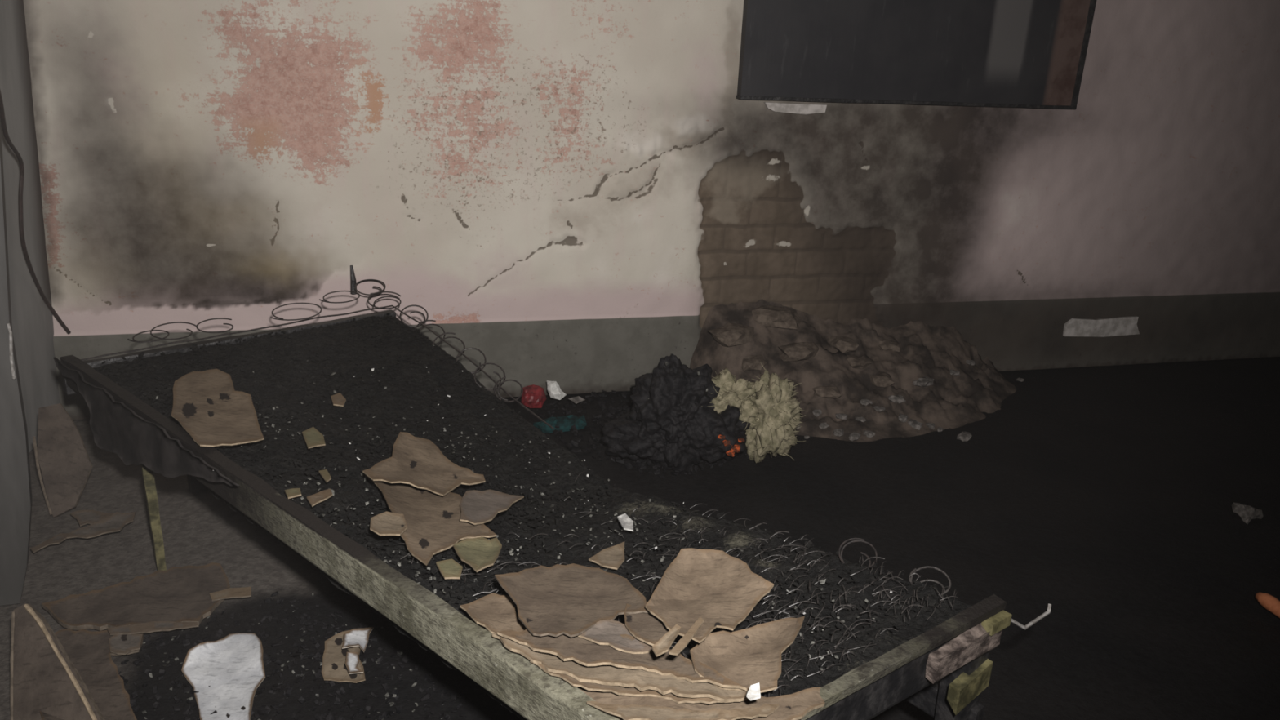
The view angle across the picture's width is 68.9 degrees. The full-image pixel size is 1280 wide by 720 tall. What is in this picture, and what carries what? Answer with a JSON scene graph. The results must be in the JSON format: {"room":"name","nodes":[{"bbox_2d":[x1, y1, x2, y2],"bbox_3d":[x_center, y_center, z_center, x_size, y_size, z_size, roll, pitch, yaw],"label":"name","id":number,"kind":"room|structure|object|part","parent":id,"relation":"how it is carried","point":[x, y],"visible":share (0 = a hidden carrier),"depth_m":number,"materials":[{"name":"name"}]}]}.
{"room":"fire-damaged room","nodes":[
{"label":"fire-damaged room","id":0,"kind":"room"},
{"bbox_2d":[0,0,60,453],"bbox_3d":[-1.873,-0.457,1.541,0.375,2.700,3.632,-1,19,-11],"label":"wall","id":1,"kind":"structure","parent":0,"point":[32,320],"depth_m":3.25,"materials":[{"name":"grey paint"}]},
{"bbox_2d":[0,124,32,605],"bbox_3d":[-1.649,-0.363,2.140,0.496,2.151,0.063,-7,21,-25],"label":"door","id":2,"kind":"structure","parent":1,"relation":"in","point":[15,488],"depth_m":2.38,"materials":[{"name":"paint"}]},
{"bbox_3d":[-1.541,-0.022,2.289,0.017,0.142,0.007,-7,21,-25],"label":"handle","id":3,"kind":"part","parent":2,"relation":"part of","materials":[{"name":"metal"}]},
{"bbox_2d":[0,89,71,333],"bbox_3d":[-1.937,-0.428,2.941,0.078,0.998,0.912,-7,21,-27],"label":"cable","id":4,"kind":"object","parent":1,"relation":"attached to","point":[2,118],"visible":1,"depth_m":3.05,"materials":[{"name":"black rubber"}]},
{"bbox_2d":[0,356,1279,719],"bbox_3d":[1.546,0.787,2.552,9.160,0.013,6.760,3,19,0],"label":"floor","id":5,"kind":"structure","parent":0,"point":[1104,496],"depth_m":3.00,"materials":[{"name":"black concrete"}]},
{"bbox_2d":[9,603,104,719],"bbox_3d":[-1.341,0.715,2.082,0.345,0.226,0.138,16,23,34],"label":"leaning board","id":6,"kind":"object","parent":5,"relation":"on","point":[44,678],"visible":1,"depth_m":2.11,"materials":[{"name":"brown wood"}]},
{"bbox_2d":[32,403,93,517],"bbox_3d":[-1.844,0.314,2.972,0.140,0.318,0.210,-15,26,-42],"label":"leaning board","id":7,"kind":"object","parent":5,"relation":"on","point":[64,462],"visible":1,"depth_m":2.96,"materials":[{"name":"brown wood"}]},
{"bbox_2d":[30,511,135,552],"bbox_3d":[-1.639,0.514,2.779,0.118,0.015,0.299,16,23,33],"label":"fragment","id":8,"kind":"object","parent":5,"relation":"on","point":[115,522],"visible":1,"depth_m":2.79,"materials":[{"name":"brown wood"}]},
{"bbox_2d":[39,628,143,719],"bbox_3d":[-1.293,0.755,2.189,0.228,0.028,0.476,-7,21,-26],"label":"fragment","id":9,"kind":"object","parent":5,"relation":"on","point":[89,651],"visible":0.57,"depth_m":2.23,"materials":[{"name":"brown wood"}]},
{"bbox_2d":[108,633,142,654],"bbox_3d":[-1.270,0.698,2.307,0.085,0.015,0.091,3,19,0],"label":"fragment","id":10,"kind":"object","parent":9,"relation":"on","point":[119,644],"visible":1,"depth_m":2.30,"materials":[{"name":"brown wood"}]},
{"bbox_2d":[106,621,199,635],"bbox_3d":[-1.233,0.676,2.365,0.220,0.006,0.044,-2,20,-14],"label":"fragment","id":11,"kind":"object","parent":9,"relation":"on","point":[153,626],"visible":1,"depth_m":2.36,"materials":[{"name":"cardboard"}]},
{"bbox_2d":[70,509,115,526],"bbox_3d":[-1.682,0.490,2.888,0.187,0.007,0.098,3,19,0],"label":"fragment","id":12,"kind":"object","parent":5,"relation":"on","point":[85,517],"visible":0.8,"depth_m":2.90,"materials":[{"name":"brown wood"}]},
{"bbox_2d":[41,562,230,631],"bbox_3d":[-1.351,0.630,2.529,0.451,0.031,0.322,3,19,0],"label":"fragment","id":13,"kind":"object","parent":5,"relation":"on","point":[176,593],"visible":0.91,"depth_m":2.48,"materials":[{"name":"wood"}]},
{"bbox_2d":[209,586,251,600],"bbox_3d":[-1.108,0.633,2.527,0.113,0.009,0.050,-1,19,-12],"label":"fragment","id":14,"kind":"object","parent":13,"relation":"on","point":[246,592],"visible":1,"depth_m":2.52,"materials":[{"name":"brown cardboard"}]},
{"bbox_2d":[137,587,442,719],"bbox_3d":[-0.895,0.770,2.248,0.634,0.015,0.696,-11,23,-34],"label":"ash","id":15,"kind":"object","parent":5,"relation":"on","point":[386,695],"visible":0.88,"depth_m":2.29},
{"bbox_2d":[117,591,475,719],"bbox_3d":[-0.824,0.742,2.328,1.035,0.031,0.558,3,19,0],"label":"ash","id":16,"kind":"object","parent":5,"relation":"on","point":[264,709],"visible":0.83,"depth_m":2.28},
{"bbox_2d":[181,633,265,719],"bbox_3d":[-0.962,0.757,2.203,0.184,0.041,0.388,-10,23,-33],"label":"paper","id":17,"kind":"object","parent":16,"relation":"on","point":[233,664],"visible":1,"depth_m":2.24,"materials":[{"name":"white paper"}]},
{"bbox_2d":[321,626,373,683],"bbox_3d":[-0.733,0.728,2.321,0.121,0.047,0.209,-1,19,-9],"label":"packet","id":18,"kind":"object","parent":16,"relation":"on","point":[341,662],"visible":1,"depth_m":2.31,"materials":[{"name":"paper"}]},
{"bbox_2d":[521,384,546,408],"bbox_3d":[-0.444,0.155,3.900,0.107,0.100,0.082,3,19,0],"label":"plastic wrapper","id":19,"kind":"object","parent":5,"relation":"on","point":[533,396],"visible":0.98,"depth_m":3.88,"materials":[{"name":"red plastic"}]},
{"bbox_2d":[59,310,1051,719],"bbox_3d":[-0.467,0.451,2.433,2.584,0.524,1.094,20,25,41],"label":"wooden bed","id":20,"kind":"object","parent":5,"relation":"on","point":[954,652],"visible":0.6,"depth_m":1.74,"materials":[{"name":"brown wood"}]},
{"bbox_3d":[-1.358,0.400,2.599,0.029,0.435,0.028,-12,24,-35],"label":"leg","id":21,"kind":"part","parent":20,"relation":"part of","materials":[{"name":"green paint"}]},
{"bbox_3d":[-1.479,0.212,3.076,0.071,0.470,0.070,-11,23,-35],"label":"leg","id":22,"kind":"part","parent":20,"relation":"part of","materials":[{"name":"brown wood"}]},
{"bbox_3d":[-1.339,-0.041,3.182,1.094,0.093,0.037,-14,25,-39],"label":"head rail","id":23,"kind":"part","parent":20,"relation":"part of","materials":[{"name":"black wood"}]},
{"bbox_3d":[-0.835,0.327,2.086,2.421,0.096,0.040,18,25,38],"label":"rail","id":24,"kind":"part","parent":20,"relation":"part of","materials":[{"name":"wood"}]},
{"bbox_2d":[53,279,971,719],"bbox_3d":[-0.632,0.292,2.439,1.177,0.360,2.679,-13,24,-38],"label":"mattress","id":25,"kind":"object","parent":20,"relation":"on","point":[116,428],"visible":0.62,"depth_m":2.40,"materials":[{"name":"fabric"}]},
{"bbox_2d":[171,368,263,446],"bbox_3d":[-1.147,0.122,2.506,0.202,0.040,0.608,-7,21,-26],"label":"fragment","id":26,"kind":"object","parent":25,"relation":"on","point":[206,404],"visible":1,"depth_m":2.49,"materials":[{"name":"brown cardboard"}]},
{"bbox_2d":[284,488,301,498],"bbox_3d":[-0.777,0.300,2.096,0.035,0.014,0.057,-8,22,-28],"label":"fragment","id":27,"kind":"object","parent":25,"relation":"on","point":[293,492],"visible":0.96,"depth_m":2.09,"materials":[{"name":"beige wood"}]},
{"bbox_2d":[302,426,325,448],"bbox_3d":[-0.862,0.204,2.469,0.051,0.020,0.165,-7,21,-25],"label":"fragment","id":28,"kind":"object","parent":25,"relation":"on","point":[313,437],"visible":1,"depth_m":2.46,"materials":[{"name":"beige wood"}]},
{"bbox_2d":[306,488,333,506],"bbox_3d":[-0.720,0.308,2.094,0.036,0.020,0.108,7,20,13],"label":"fragment","id":29,"kind":"object","parent":25,"relation":"on","point":[314,499],"visible":1,"depth_m":2.09,"materials":[{"name":"brown wood"}]},
{"bbox_2d":[318,469,331,482],"bbox_3d":[-0.753,0.278,2.235,0.020,0.014,0.085,-8,22,-28],"label":"fragment","id":30,"kind":"object","parent":25,"relation":"on","point":[325,474],"visible":1,"depth_m":2.24,"materials":[{"name":"brown wood"}]},
{"bbox_2d":[330,392,346,406],"bbox_3d":[-0.889,0.117,2.755,0.040,0.014,0.082,-6,21,-24],"label":"fragment","id":31,"kind":"object","parent":25,"relation":"on","point":[338,399],"visible":1,"depth_m":2.75,"materials":[{"name":"brown cardboard"}]},
{"bbox_2d":[365,475,496,565],"bbox_3d":[-0.470,0.341,2.104,0.204,0.098,0.586,-7,21,-26],"label":"fragment","id":32,"kind":"object","parent":25,"relation":"on","point":[434,525],"visible":0.8,"depth_m":2.06,"materials":[{"name":"brown wood"}]},
{"bbox_2d":[369,511,407,535],"bbox_3d":[-0.520,0.339,1.936,0.073,0.038,0.139,3,19,0],"label":"fragment","id":33,"kind":"object","parent":32,"relation":"on","point":[386,523],"visible":1,"depth_m":1.94,"materials":[{"name":"brown wood"}]},
{"bbox_2d":[362,431,485,496],"bbox_3d":[-0.526,0.264,2.361,0.270,0.082,0.367,3,19,0],"label":"fragment","id":34,"kind":"object","parent":32,"relation":"on","point":[418,462],"visible":1,"depth_m":2.35,"materials":[{"name":"brown wood"}]},
{"bbox_2d":[460,488,524,524],"bbox_3d":[-0.356,0.345,2.177,0.134,0.084,0.284,3,19,0],"label":"fragment","id":35,"kind":"object","parent":32,"relation":"on","point":[477,507],"visible":1,"depth_m":2.19,"materials":[{"name":"brown wood"}]},
{"bbox_2d":[435,558,462,578],"bbox_3d":[-0.374,0.414,1.848,0.047,0.012,0.082,-6,21,-24],"label":"fragment","id":36,"kind":"object","parent":25,"relation":"on","point":[449,568],"visible":1,"depth_m":1.84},
{"bbox_2d":[453,537,502,572],"bbox_3d":[-0.336,0.395,1.905,0.096,0.056,0.218,3,19,0],"label":"fragment","id":37,"kind":"object","parent":25,"relation":"on","point":[479,553],"visible":1,"depth_m":1.92,"materials":[{"name":"beige wood"}]},
{"bbox_2d":[460,592,525,633],"bbox_3d":[-0.263,0.456,1.672,0.095,0.025,0.156,-7,21,-26],"label":"fragment","id":38,"kind":"object","parent":25,"relation":"on","point":[495,612],"visible":0.92,"depth_m":1.68,"materials":[{"name":"beige wood"}]},
{"bbox_2d":[155,345,875,670],"bbox_3d":[-0.388,0.336,2.300,0.906,0.178,2.034,-15,26,-42],"label":"debris","id":39,"kind":"object","parent":25,"relation":"on","point":[823,581],"visible":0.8,"depth_m":2.20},
{"bbox_2d":[99,312,942,693],"bbox_3d":[-0.509,0.306,2.364,0.971,0.191,2.355,-15,25,-41],"label":"debris","id":40,"kind":"object","parent":25,"relation":"on","point":[353,517],"visible":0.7,"depth_m":2.37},
{"bbox_2d":[588,541,624,569],"bbox_3d":[-0.061,0.416,2.008,0.070,0.026,0.146,8,20,15],"label":"fragment","id":41,"kind":"object","parent":25,"relation":"on","point":[613,557],"visible":1,"depth_m":1.99,"materials":[{"name":"beige wood"}]},
{"bbox_2d":[492,633,748,702],"bbox_3d":[-0.034,0.501,1.522,0.441,0.041,0.152,12,21,26],"label":"fragment","id":42,"kind":"object","parent":25,"relation":"on","point":[608,675],"visible":0.56,"depth_m":1.48,"materials":[{"name":"brown wood"}]},
{"bbox_2d":[577,619,653,653],"bbox_3d":[-0.041,0.466,1.549,0.088,0.021,0.106,-15,26,-41],"label":"fragment","id":43,"kind":"object","parent":42,"relation":"on","point":[606,632],"visible":0.96,"depth_m":1.55,"materials":[{"name":"brown wood"}]},
{"bbox_2d":[497,629,746,690],"bbox_3d":[-0.031,0.483,1.526,0.419,0.024,0.096,6,19,11],"label":"fragment","id":44,"kind":"object","parent":42,"relation":"on","point":[585,652],"visible":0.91,"depth_m":1.51,"materials":[{"name":"brown wood"}]},
{"bbox_2d":[494,563,651,637],"bbox_3d":[-0.115,0.424,1.679,0.240,0.055,0.284,-6,21,-24],"label":"fragment","id":45,"kind":"object","parent":44,"relation":"on","point":[557,600],"visible":0.99,"depth_m":1.68,"materials":[{"name":"beige wood"}]},
{"bbox_2d":[623,603,678,645],"bbox_3d":[0.008,0.450,1.589,0.123,0.016,0.097,13,22,28],"label":"fragment","id":46,"kind":"object","parent":45,"relation":"on","point":[646,628],"visible":0.61,"depth_m":1.58,"materials":[{"name":"beige wood"}]},
{"bbox_2d":[689,616,804,693],"bbox_3d":[0.178,0.476,1.565,0.151,0.025,0.235,10,20,20],"label":"fragment","id":47,"kind":"object","parent":42,"relation":"on","point":[747,657],"visible":0.97,"depth_m":1.54,"materials":[{"name":"brown wood"}]},
{"bbox_2d":[644,547,773,643],"bbox_3d":[0.111,0.411,1.658,0.206,0.038,0.282,14,22,31],"label":"fragment","id":48,"kind":"object","parent":47,"relation":"on","point":[719,588],"visible":0.98,"depth_m":1.66,"materials":[{"name":"beige wood"}]},
{"bbox_2d":[652,624,681,657],"bbox_3d":[0.046,0.445,1.479,0.024,0.009,0.090,14,22,30],"label":"fragment","id":49,"kind":"object","parent":48,"relation":"on","point":[664,644],"visible":1,"depth_m":1.47,"materials":[{"name":"brown wood"}]},
{"bbox_2d":[669,616,703,655],"bbox_3d":[0.079,0.438,1.483,0.016,0.014,0.120,12,21,24],"label":"fragment","id":50,"kind":"object","parent":48,"relation":"on","point":[684,641],"visible":1,"depth_m":1.47,"materials":[{"name":"brown cardboard"}]},
{"bbox_2d":[348,366,892,614],"bbox_3d":[-0.303,0.336,2.298,1.828,0.167,0.804,19,25,40],"label":"debris","id":51,"kind":"object","parent":25,"relation":"on","point":[372,369],"visible":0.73,"depth_m":2.51,"materials":[{"name":"grey"}]},
{"bbox_2d":[617,513,633,531],"bbox_3d":[-0.031,0.382,2.197,0.029,0.030,0.127,-1,19,-11],"label":"paper scrap","id":52,"kind":"object","parent":25,"relation":"on","point":[627,523],"visible":1,"depth_m":2.20,"materials":[{"name":"white paper"}]},
{"bbox_2d":[576,686,825,719],"bbox_3d":[0.035,0.535,1.458,0.533,0.041,0.196,5,19,6],"label":"fragment","id":53,"kind":"object","parent":25,"relation":"on","point":[794,706],"visible":0.4,"depth_m":1.47,"materials":[{"name":"brown wood"}]},
{"bbox_2d":[529,660,733,703],"bbox_3d":[-0.019,0.516,1.481,0.334,0.015,0.047,5,19,8],"label":"fragment","id":54,"kind":"object","parent":53,"relation":"on","point":[619,690],"visible":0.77,"depth_m":1.47,"materials":[{"name":"brown wood"}]},
{"bbox_2d":[586,700,779,719],"bbox_3d":[0.069,0.535,1.416,0.300,0.020,0.055,2,19,-2],"label":"fragment","id":55,"kind":"object","parent":53,"relation":"on","point":[632,712],"visible":1,"depth_m":1.42,"materials":[{"name":"brown wood"}]},
{"bbox_2d":[746,682,760,701],"bbox_3d":[0.171,0.502,1.411,0.023,0.010,0.041,3,19,0],"label":"paper scrap","id":56,"kind":"object","parent":55,"relation":"on","point":[753,693],"visible":1,"depth_m":1.41,"materials":[{"name":"white paper"}]},
{"bbox_3d":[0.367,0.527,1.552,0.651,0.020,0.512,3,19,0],"label":"foot rail","id":57,"kind":"part","parent":20,"relation":"part of","materials":[{"name":"wood"}]},
{"bbox_3d":[-0.142,0.386,2.716,0.032,0.074,2.467,-14,25,-39],"label":"rail","id":58,"kind":"part","parent":20,"relation":"part of","materials":[{"name":"grey wood"}]},
{"bbox_3d":[0.630,0.723,1.872,0.063,0.470,0.060,-11,23,-35],"label":"leg","id":59,"kind":"part","parent":20,"relation":"part of","materials":[{"name":"grey wood"}]},
{"bbox_3d":[0.763,0.500,1.848,0.190,0.069,0.019,-9,22,-31],"label":"metal rod","id":60,"kind":"part","parent":20,"relation":"part of","materials":[{"name":"grey metal"}]},
{"bbox_2d":[535,387,767,478],"bbox_3d":[0.032,0.269,3.813,0.937,0.049,0.920,3,19,0],"label":"ash","id":61,"kind":"object","parent":5,"relation":"on","point":[641,462],"visible":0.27,"depth_m":3.73},
{"bbox_2d":[546,380,566,400],"bbox_3d":[-0.351,0.130,3.915,0.089,0.085,0.066,3,19,0],"label":"paper scrap","id":62,"kind":"object","parent":61,"relation":"on","point":[554,391],"visible":1,"depth_m":3.90,"materials":[{"name":"white paper"}]},
{"bbox_2d":[533,414,586,433],"bbox_3d":[-0.323,0.259,3.779,0.214,0.053,0.085,-1,19,-12],"label":"rag","id":63,"kind":"object","parent":61,"relation":"on","point":[565,423],"visible":0.91,"depth_m":3.76,"materials":[{"name":"teal fabric"}]},
{"bbox_2d":[568,395,584,404],"bbox_3d":[-0.266,0.168,3.919,0.074,0.036,0.033,3,19,0],"label":"paper scrap","id":64,"kind":"object","parent":61,"relation":"on","point":[577,399],"visible":1,"depth_m":3.91,"materials":[{"name":"paper"}]},
{"bbox_2d":[600,353,751,471],"bbox_3d":[0.139,0.179,3.469,0.567,0.424,0.344,0,19,-6],"label":"heap","id":65,"kind":"object","parent":61,"relation":"on","point":[667,424],"visible":0.98,"depth_m":3.37,"materials":[{"name":"black fabric"}]},
{"bbox_2d":[701,361,806,463],"bbox_3d":[0.408,0.210,3.519,0.436,0.357,0.347,-4,20,-18],"label":"stuffing","id":66,"kind":"object","parent":5,"relation":"on","point":[768,404],"visible":0.8,"depth_m":3.46,"materials":[{"name":"fabric"}]},
{"bbox_2d":[689,299,1016,442],"bbox_3d":[1.120,0.061,3.977,1.619,0.428,0.950,-3,20,-15],"label":"rubble heap","id":67,"kind":"object","parent":5,"relation":"on","point":[953,402],"visible":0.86,"depth_m":4.13,"materials":[{"name":"soil"}]},
{"bbox_2d":[708,322,754,346],"bbox_3d":[0.409,-0.113,4.088,0.147,0.077,0.210,16,23,34],"label":"chunk","id":68,"kind":"object","parent":67,"relation":"on","point":[730,334],"visible":1,"depth_m":4.04,"materials":[{"name":"brown stone"}]},
{"bbox_2d":[741,354,766,371],"bbox_3d":[0.492,0.009,4.062,0.114,0.060,0.168,11,21,23],"label":"chunk","id":69,"kind":"object","parent":67,"relation":"on","point":[752,362],"visible":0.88,"depth_m":4.02,"materials":[{"name":"stone"}]},
{"bbox_2d":[751,305,801,329],"bbox_3d":[0.603,-0.191,4.194,0.250,0.087,0.179,3,19,0],"label":"chunk","id":70,"kind":"object","parent":67,"relation":"on","point":[771,316],"visible":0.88,"depth_m":4.14,"materials":[{"name":"stone"}]},
{"bbox_2d":[777,342,818,360],"bbox_3d":[0.714,-0.043,4.124,0.144,0.074,0.236,16,23,33],"label":"chunk","id":71,"kind":"object","parent":67,"relation":"on","point":[800,351],"visible":0.93,"depth_m":4.06,"materials":[{"name":"stone"}]},
{"bbox_2d":[812,409,821,417],"bbox_3d":[0.744,0.221,3.925,0.041,0.028,0.062,15,23,33],"label":"chunk","id":72,"kind":"object","parent":67,"relation":"on","point":[817,413],"visible":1,"depth_m":3.91,"materials":[{"name":"grey stone"}]},
{"bbox_2d":[818,422,829,428],"bbox_3d":[0.760,0.273,3.862,0.052,0.024,0.041,3,19,0],"label":"chunk","id":73,"kind":"object","parent":67,"relation":"on","point":[823,425],"visible":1,"depth_m":3.85,"materials":[{"name":"grey stone"}]},
{"bbox_2d":[812,386,841,398],"bbox_3d":[0.795,0.134,3.972,0.126,0.047,0.083,7,19,12],"label":"chunk","id":74,"kind":"object","parent":67,"relation":"on","point":[828,392],"visible":1,"depth_m":3.95,"materials":[{"name":"stone"}]},
{"bbox_2d":[833,428,844,436],"bbox_3d":[0.816,0.296,3.825,0.040,0.027,0.058,12,21,26],"label":"chunk","id":75,"kind":"object","parent":67,"relation":"on","point":[837,432],"visible":1,"depth_m":3.81,"materials":[{"name":"grey stone"}]},
{"bbox_2d":[835,413,848,419],"bbox_3d":[0.852,0.237,3.945,0.055,0.025,0.036,6,19,10],"label":"chunk","id":76,"kind":"object","parent":67,"relation":"on","point":[841,415],"visible":1,"depth_m":3.93,"materials":[{"name":"grey stone"}]},
{"bbox_2d":[826,335,858,354],"bbox_3d":[0.926,-0.071,4.224,0.127,0.061,0.166,-2,20,-13],"label":"chunk","id":77,"kind":"object","parent":67,"relation":"on","point":[843,344],"visible":0.99,"depth_m":4.17,"materials":[{"name":"stone"}]},
{"bbox_2d":[848,431,860,440],"bbox_3d":[0.876,0.312,3.805,0.043,0.030,0.072,12,21,25],"label":"chunk","id":78,"kind":"object","parent":67,"relation":"on","point":[855,436],"visible":1,"depth_m":3.79,"materials":[{"name":"grey stone"}]},
{"bbox_2d":[846,355,872,368],"bbox_3d":[0.962,0.011,4.141,0.084,0.047,0.130,-4,20,-19],"label":"chunk","id":79,"kind":"object","parent":67,"relation":"on","point":[855,362],"visible":0.97,"depth_m":4.11,"materials":[{"name":"stone"}]},
{"bbox_2d":[854,416,866,422],"bbox_3d":[0.924,0.250,3.917,0.048,0.021,0.032,10,21,22],"label":"chunk","id":80,"kind":"object","parent":67,"relation":"on","point":[861,419],"visible":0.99,"depth_m":3.91,"materials":[{"name":"grey stone"}]},
{"bbox_2d":[859,399,872,405],"bbox_3d":[0.963,0.181,3.983,0.057,0.025,0.038,3,19,0],"label":"chunk","id":81,"kind":"object","parent":67,"relation":"on","point":[864,402],"visible":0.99,"depth_m":3.97,"materials":[{"name":"grey stone"}]},
{"bbox_2d":[863,430,875,437],"bbox_3d":[0.938,0.305,3.839,0.056,0.026,0.038,11,21,22],"label":"chunk","id":82,"kind":"object","parent":67,"relation":"on","point":[868,433],"visible":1,"depth_m":3.83,"materials":[{"name":"grey stone"}]},
{"bbox_2d":[873,405,884,411],"bbox_3d":[1.015,0.210,3.968,0.058,0.026,0.046,3,19,0],"label":"chunk","id":83,"kind":"object","parent":67,"relation":"on","point":[877,408],"visible":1,"depth_m":3.96,"materials":[{"name":"grey stone"}]},
{"bbox_2d":[870,371,894,386],"bbox_3d":[1.057,0.081,4.113,0.106,0.047,0.138,-7,21,-26],"label":"chunk","id":84,"kind":"object","parent":67,"relation":"on","point":[882,379],"visible":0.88,"depth_m":4.07,"materials":[{"name":"stone"}]},
{"bbox_2d":[878,339,899,351],"bbox_3d":[1.143,-0.071,4.330,0.116,0.051,0.119,3,19,0],"label":"chunk","id":85,"kind":"object","parent":67,"relation":"on","point":[886,344],"visible":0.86,"depth_m":4.29,"materials":[{"name":"stone"}]},
{"bbox_2d":[888,395,906,403],"bbox_3d":[1.106,0.168,4.023,0.078,0.034,0.053,6,19,11],"label":"chunk","id":86,"kind":"object","parent":67,"relation":"on","point":[896,398],"visible":0.99,"depth_m":4.00,"materials":[{"name":"grey stone"}]},
{"bbox_2d":[897,413,907,422],"bbox_3d":[1.115,0.245,3.954,0.040,0.029,0.065,11,21,23],"label":"chunk","id":87,"kind":"object","parent":67,"relation":"on","point":[903,418],"visible":1,"depth_m":3.94,"materials":[{"name":"grey stone"}]},
{"bbox_2d":[906,418,924,430],"bbox_3d":[1.156,0.274,3.929,0.047,0.033,0.068,-14,25,-39],"label":"chunk","id":88,"kind":"object","parent":67,"relation":"on","point":[914,424],"visible":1,"depth_m":3.91,"materials":[{"name":"grey stone"}]},
{"bbox_2d":[912,376,933,386],"bbox_3d":[1.263,0.098,4.148,0.094,0.042,0.066,-12,24,-37],"label":"chunk","id":89,"kind":"object","parent":67,"relation":"on","point":[925,381],"visible":1,"depth_m":4.13,"materials":[{"name":"grey stone"}]},
{"bbox_2d":[925,422,934,429],"bbox_3d":[1.224,0.280,3.943,0.041,0.025,0.055,3,19,0],"label":"chunk","id":90,"kind":"object","parent":67,"relation":"on","point":[931,425],"visible":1,"depth_m":3.93,"materials":[{"name":"grey stone"}]},
{"bbox_2d":[949,368,959,375],"bbox_3d":[1.438,0.058,4.280,0.057,0.025,0.034,-2,19,-12],"label":"chunk","id":91,"kind":"object","parent":67,"relation":"on","point":[954,372],"visible":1,"depth_m":4.27,"materials":[{"name":"grey stone"}]},
{"bbox_2d":[965,360,975,365],"bbox_3d":[1.567,0.012,4.429,0.052,0.026,0.036,-5,20,-21],"label":"chunk","id":92,"kind":"object","parent":67,"relation":"on","point":[972,362],"visible":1,"depth_m":4.42,"materials":[{"name":"grey stone"}]},
{"bbox_2d":[936,426,943,431],"bbox_3d":[1.260,0.293,3.920,0.026,0.016,0.034,10,20,21],"label":"chunk","id":93,"kind":"object","parent":5,"relation":"on","point":[940,428],"visible":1,"depth_m":3.91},
{"bbox_2d":[956,431,972,441],"bbox_3d":[1.343,0.316,3.856,0.052,0.031,0.070,18,25,38],"label":"chunk","id":94,"kind":"object","parent":5,"relation":"on","point":[962,436],"visible":1,"depth_m":3.84,"materials":[{"name":"grey stone"}]},
{"bbox_2d":[1015,377,1024,382],"bbox_3d":[1.859,0.096,4.568,0.038,0.017,0.024,3,19,0],"label":"chunk","id":95,"kind":"object","parent":5,"relation":"on","point":[1020,380],"visible":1,"depth_m":4.56,"materials":[{"name":"grey stone"}]},
{"bbox_2d":[1231,502,1263,524],"bbox_3d":[2.147,0.548,3.291,0.094,0.056,0.093,3,19,0],"label":"chunk","id":96,"kind":"object","parent":5,"relation":"on","point":[1246,513],"visible":0.99,"depth_m":3.29,"materials":[{"name":"paint"}]},
{"bbox_2d":[1255,591,1279,617],"bbox_3d":[1.856,0.741,2.631,0.044,0.047,0.277,-2,19,-12],"label":"pipe","id":97,"kind":"object","parent":5,"relation":"on","point":[1271,603],"visible":1,"depth_m":2.71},
{"bbox_2d":[23,0,1279,420],"bbox_3d":[1.230,-1.239,4.170,7.658,2.730,0.217,-3,20,-15],"label":"wall","id":98,"kind":"structure","parent":0,"point":[570,190],"depth_m":3.89,"materials":[{"name":"paint"}]},
{"bbox_2d":[350,265,356,293],"bbox_3d":[-1.141,-0.321,3.715,0.027,0.112,0.033,3,19,0],"label":"peg","id":99,"kind":"object","parent":98,"relation":"attached to","point":[353,279],"visible":0.86,"depth_m":3.71,"materials":[{"name":"black metal"}]},
{"bbox_2d":[764,102,826,114],"bbox_3d":[0.658,-1.067,3.959,0.282,0.045,0.022,-3,20,-15],"label":"trim","id":100,"kind":"structure","parent":98,"relation":"attached to","point":[801,108],"depth_m":3.95,"materials":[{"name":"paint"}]},
{"bbox_2d":[736,0,1096,109],"bbox_3d":[1.214,-1.566,3.918,1.630,0.953,0.056,-3,20,-15],"label":"window","id":101,"kind":"structure","parent":98,"relation":"in","point":[990,53],"depth_m":3.98,"materials":[{"name":"black glass"}]},
{"bbox_3d":[1.991,-1.599,4.113,0.024,0.950,0.040,-3,20,-15],"label":"frame","id":102,"kind":"part","parent":101,"relation":"part of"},
{"bbox_2d":[1062,315,1139,337],"bbox_3d":[2.352,-0.167,4.739,0.460,0.103,0.018,-3,20,-15],"label":"plaster patch","id":103,"kind":"object","parent":98,"relation":"attached to","point":[1122,326],"visible":1,"depth_m":4.73,"materials":[{"name":"grey paint"}]}
]}

